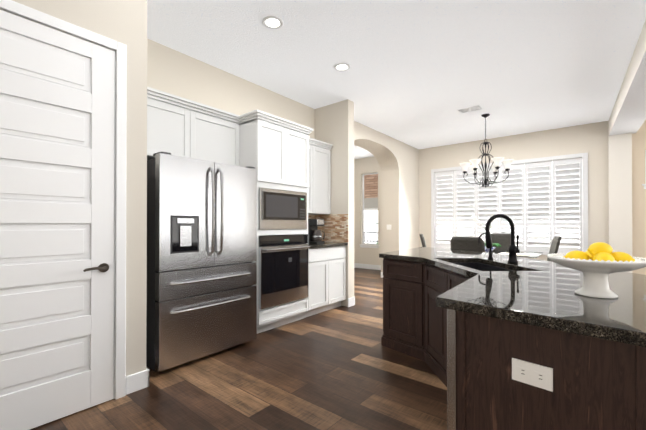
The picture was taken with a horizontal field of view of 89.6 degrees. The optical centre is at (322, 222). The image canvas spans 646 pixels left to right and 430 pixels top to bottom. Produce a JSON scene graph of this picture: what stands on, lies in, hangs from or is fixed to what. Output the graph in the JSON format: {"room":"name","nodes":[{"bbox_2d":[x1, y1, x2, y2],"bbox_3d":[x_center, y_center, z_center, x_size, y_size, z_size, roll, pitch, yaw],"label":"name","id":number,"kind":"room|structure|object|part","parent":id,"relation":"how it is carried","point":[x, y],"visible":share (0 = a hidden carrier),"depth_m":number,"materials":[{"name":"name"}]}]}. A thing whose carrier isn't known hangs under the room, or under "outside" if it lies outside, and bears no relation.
{"room":"kitchen","nodes":[
{"label":"kitchen","id":0,"kind":"room"},
{"bbox_2d":[0,0,146,375],"bbox_3d":[-3.450,-0.319,1.429,1.970,3.100,4.280,0,0,39],"label":"wall","id":1,"kind":"structure","parent":0,"point":[123,21],"depth_m":2.39,"materials":[{"name":"beige paint"}]},
{"bbox_2d":[0,10,114,429],"bbox_3d":[-1.731,0.010,1.910,0.084,2.432,0.910,0,0,39],"label":"pantry door","id":2,"kind":"structure","parent":1,"relation":"in","point":[57,94],"depth_m":2.02,"materials":[{"name":"white wood"}]},
{"bbox_3d":[-1.508,0.305,2.167,0.064,0.062,0.159,0,0,39],"label":"pantry door handle","id":3,"kind":"part","parent":2,"relation":"part of","materials":[{"name":"black metal"}]},
{"bbox_2d":[0,0,126,398],"bbox_3d":[-1.753,-0.023,1.928,0.030,2.514,1.058,0,0,39],"label":"door frame","id":4,"kind":"structure","parent":1,"relation":"attached to","point":[117,47],"depth_m":2.29,"materials":[{"name":"white wood"}]},
{"bbox_2d":[147,91,198,159],"bbox_3d":[-1.634,-0.890,3.160,0.337,0.560,0.662,0,0,39],"label":"upper cabinet","id":5,"kind":"object","parent":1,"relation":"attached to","point":[172,125],"depth_m":3.13,"materials":[{"name":"white wood"}]},
{"bbox_2d":[199,107,242,166],"bbox_3d":[-1.291,-0.888,3.581,0.337,0.560,0.661,0,0,39],"label":"upper cabinet","id":6,"kind":"object","parent":0,"relation":"attached to","point":[220,136],"depth_m":3.53,"materials":[{"name":"white wood"}]},
{"bbox_2d":[147,38,314,138],"bbox_3d":[-1.064,-0.304,4.239,0.140,3.100,3.090,0,0,39],"label":"wall","id":7,"kind":"structure","parent":0,"point":[175,72],"depth_m":3.84,"materials":[{"name":"beige paint"}]},
{"bbox_2d":[30,268,446,429],"bbox_3d":[0.421,1.268,2.665,11.200,0.060,11.500,0,0,39],"label":"floor","id":8,"kind":"structure","parent":0,"point":[340,368],"depth_m":2.45,"materials":[{"name":"brown wood"}]},
{"bbox_2d":[146,151,256,371],"bbox_3d":[-1.257,0.332,3.203,0.806,1.818,0.989,0,0,39],"label":"fridge","id":9,"kind":"object","parent":8,"relation":"on","point":[201,258],"visible":0.96,"depth_m":2.87,"materials":[{"name":"grey metal"}]},
{"bbox_2d":[254,235,310,310],"bbox_3d":[-0.657,0.545,4.031,0.587,0.780,0.780,0,0,39],"label":"oven","id":10,"kind":"object","parent":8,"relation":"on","point":[299,277],"depth_m":3.80,"materials":[{"name":"black"}]},
{"bbox_2d":[275,247,345,318],"bbox_3d":[-0.165,0.791,4.725,0.627,0.915,0.849,0,0,39],"label":"base cabinet","id":11,"kind":"object","parent":8,"relation":"on","point":[328,264],"depth_m":4.46,"materials":[{"name":"white wood"}]},
{"bbox_2d":[311,243,346,246],"bbox_3d":[-0.152,0.312,4.718,0.657,0.040,0.847,0,0,39],"label":"countertop","id":12,"kind":"structure","parent":11,"relation":"on","point":[326,244],"depth_m":4.55,"materials":[{"name":"black stone"}]},
{"bbox_2d":[308,219,324,243],"bbox_3d":[-0.100,0.118,4.588,0.211,0.345,0.190,0,0,39],"label":"coffee maker","id":13,"kind":"object","parent":12,"relation":"on","point":[315,236],"visible":0.94,"depth_m":4.53,"materials":[{"name":"black plastic"}]},
{"bbox_2d":[419,234,425,246],"bbox_3d":[2.072,0.731,5.909,0.615,1.052,0.470,0,0,19],"label":"dining chair","id":14,"kind":"object","parent":8,"relation":"on","point":[422,240],"visible":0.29,"depth_m":5.81,"materials":[{"name":"grey fabric"}]},
{"bbox_2d":[450,237,484,251],"bbox_3d":[2.193,0.725,4.794,0.470,1.052,0.615,0,0,39],"label":"dining chair","id":15,"kind":"object","parent":8,"relation":"on","point":[469,243],"visible":0.21,"depth_m":4.56,"materials":[{"name":"grey fabric"}]},
{"bbox_2d":[491,233,510,250],"bbox_3d":[3.371,0.733,6.240,0.470,1.052,0.615,0,0,39],"label":"dining chair","id":16,"kind":"object","parent":8,"relation":"on","point":[503,240],"visible":0.17,"depth_m":6.42,"materials":[{"name":"grey fabric"}]},
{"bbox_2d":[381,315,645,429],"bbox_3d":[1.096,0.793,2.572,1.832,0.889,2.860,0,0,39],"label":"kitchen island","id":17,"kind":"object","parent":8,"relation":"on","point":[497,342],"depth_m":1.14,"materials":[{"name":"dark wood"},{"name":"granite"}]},
{"bbox_2d":[379,247,645,366],"bbox_3d":[1.520,0.325,2.119,3.100,0.040,3.066,0,0,39],"label":"island countertop","id":18,"kind":"structure","parent":17,"relation":"on","point":[533,302],"depth_m":1.33,"materials":[{"name":"black stone"}]},
{"bbox_2d":[478,214,519,262],"bbox_3d":[1.392,0.119,2.598,0.331,0.376,0.370,0,0,39],"label":"faucet","id":19,"kind":"object","parent":18,"relation":"on","point":[513,250],"visible":1,"depth_m":2.48,"materials":[{"name":"black metal"}]},
{"bbox_2d":[547,242,645,298],"bbox_3d":[1.138,0.190,1.358,0.336,0.220,0.336,0,0,39],"label":"fruit bowl","id":20,"kind":"object","parent":18,"relation":"on","point":[597,263],"visible":1,"depth_m":1.31,"materials":[{"name":"white ceramic"}]},
{"bbox_2d":[487,250,543,257],"bbox_3d":[2.782,0.873,5.516,1.520,0.760,1.000,0,0,39],"label":"dining table","id":21,"kind":"object","parent":8,"relation":"on","point":[534,254],"visible":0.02,"depth_m":5.24,"materials":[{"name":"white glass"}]},
{"bbox_2d":[471,215,529,255],"bbox_3d":[2.675,0.176,5.461,1.370,0.632,0.574,0,0,39],"label":"orchid","id":22,"kind":"object","parent":21,"relation":"on","point":[476,221],"visible":0.71,"depth_m":5.47,"materials":[{"name":"white plant"}]},
{"bbox_2d":[547,236,561,261],"bbox_3d":[3.311,0.727,5.041,0.615,1.052,0.470,0,0,27],"label":"dining chair","id":23,"kind":"object","parent":8,"relation":"on","point":[555,244],"visible":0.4,"depth_m":4.97,"materials":[{"name":"grey fabric"}]},
{"bbox_2d":[257,179,310,230],"bbox_3d":[-0.563,-0.196,3.959,0.330,0.520,0.770,0,0,39],"label":"microwave","id":24,"kind":"object","parent":0,"relation":"attached to","point":[280,206],"depth_m":3.82,"materials":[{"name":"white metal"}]},
{"bbox_2d":[275,135,318,214],"bbox_3d":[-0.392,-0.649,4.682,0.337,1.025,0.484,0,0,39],"label":"upper cabinet","id":25,"kind":"object","parent":0,"relation":"attached to","point":[296,159],"depth_m":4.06,"materials":[{"name":"white wood"}]},
{"bbox_2d":[319,143,330,214],"bbox_3d":[-0.161,-0.648,4.966,0.337,1.025,0.483,0,0,39],"label":"upper cabinet","id":26,"kind":"object","parent":0,"relation":"attached to","point":[324,152],"depth_m":4.94,"materials":[{"name":"white wood"}]},
{"bbox_2d":[315,99,353,306],"bbox_3d":[0.171,-0.299,5.122,0.660,3.100,0.160,0,0,39],"label":"wall pillar","id":27,"kind":"structure","parent":0,"point":[334,124],"depth_m":4.94,"materials":[{"name":"beige paint"}]},
{"bbox_2d":[354,121,418,271],"bbox_3d":[1.066,-0.289,6.837,0.460,3.100,3.630,0,0,39],"label":"wall","id":28,"kind":"structure","parent":0,"point":[398,161],"depth_m":7.39,"materials":[{"name":"beige paint"}]},
{"bbox_2d":[147,0,645,158],"bbox_3d":[0.421,-1.912,2.682,11.200,0.100,11.500,0,0,39],"label":"ceiling","id":29,"kind":"structure","parent":0,"point":[418,74],"depth_m":3.59,"materials":[{"name":"white paint"}]},
{"bbox_2d":[262,16,283,29],"bbox_3d":[-0.466,-1.854,3.018,0.199,0.011,0.199,0,0,-6],"label":"recessed light","id":30,"kind":"object","parent":29,"relation":"in","point":[272,22],"depth_m":3.01,"materials":[{"name":"white plastic"}]},
{"bbox_2d":[334,63,350,71],"bbox_3d":[0.229,-1.849,3.871,0.199,0.011,0.199,0,0,-6],"label":"recessed light","id":31,"kind":"object","parent":29,"relation":"in","point":[341,67],"depth_m":3.86,"materials":[{"name":"white plastic"}]},
{"bbox_2d":[458,106,481,113],"bbox_3d":[2.388,-1.842,5.285,0.320,0.012,0.180,0,0,39],"label":"ceiling vent","id":32,"kind":"object","parent":29,"relation":"in","point":[469,109],"visible":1,"depth_m":5.27,"materials":[{"name":"white metal"}]},
{"bbox_2d":[459,114,513,187],"bbox_3d":[2.772,-1.221,5.548,0.818,1.249,0.811,0,0,39],"label":"chandelier","id":33,"kind":"object","parent":29,"relation":"hanging from","point":[494,165],"visible":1,"depth_m":5.51,"materials":[{"name":"black metal"}]},
{"bbox_2d":[608,19,645,272],"bbox_3d":[1.953,-0.319,1.361,0.734,3.100,11.000,0,0,39],"label":"wall","id":34,"kind":"structure","parent":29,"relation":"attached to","point":[627,119],"depth_m":5.63,"materials":[{"name":"white paint"}]},
{"bbox_2d":[354,120,645,274],"bbox_3d":[4.070,-0.289,6.834,10.800,3.100,0.160,0,0,39],"label":"wall","id":35,"kind":"structure","parent":0,"point":[591,139],"depth_m":6.42,"materials":[{"name":"beige paint"}]},
{"bbox_2d":[359,172,378,247],"bbox_3d":[1.306,-0.350,9.031,0.620,2.075,0.145,0,0,39],"label":"window","id":36,"kind":"structure","parent":35,"relation":"in","point":[369,245],"depth_m":9.16,"materials":[{"name":"white"}]},
{"bbox_2d":[431,153,587,254],"bbox_3d":[3.803,-0.329,6.997,2.940,1.940,0.145,0,0,39],"label":"window shutters","id":37,"kind":"object","parent":35,"relation":"attached to","point":[570,162],"visible":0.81,"depth_m":6.69,"materials":[{"name":"white wood"}]},
{"bbox_2d":[642,150,645,188],"bbox_3d":[5.853,-0.920,5.329,0.910,0.675,0.145,0,0,39],"label":"window","id":38,"kind":"structure","parent":35,"relation":"in","point":[644,185],"depth_m":5.61,"materials":[{"name":"white"}]},
{"bbox_3d":[2.036,-0.320,1.196,6.830,3.100,11.150,0,0,39],"label":"wall","id":39,"kind":"structure","parent":0,"visible":0},
{"bbox_2d":[126,368,148,388],"bbox_3d":[-1.655,1.173,2.717,0.856,0.130,0.036,0,0,39],"label":"baseboard","id":40,"kind":"structure","parent":39,"relation":"attached to","point":[137,381],"depth_m":2.42,"materials":[{"name":"white"}]},
{"bbox_2d":[354,263,380,269],"bbox_3d":[0.987,1.208,9.225,2.690,0.130,0.016,0,0,39],"label":"baseboard","id":41,"kind":"structure","parent":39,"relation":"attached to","point":[356,265],"depth_m":9.01,"materials":[{"name":"white"}]},
{"label":"outside","id":42,"kind":"structure","parent":0,"visible":0},
{"bbox_2d":[364,174,377,242],"bbox_3d":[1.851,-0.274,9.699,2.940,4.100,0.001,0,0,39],"label":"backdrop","id":43,"kind":"structure","parent":42,"point":[372,203],"depth_m":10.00,"materials":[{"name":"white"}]},
{"bbox_2d":[364,223,377,243],"bbox_3d":[1.653,0.546,9.404,1.400,1.458,0.402,0,0,39],"label":"railing","id":44,"kind":"object","parent":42,"point":[370,236],"depth_m":9.70,"materials":[{"name":"white metal"}]},
{"bbox_2d":[437,159,582,247],"bbox_3d":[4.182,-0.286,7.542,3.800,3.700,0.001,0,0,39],"label":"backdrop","id":45,"kind":"structure","parent":42,"point":[516,207],"depth_m":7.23,"materials":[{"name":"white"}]}
]}

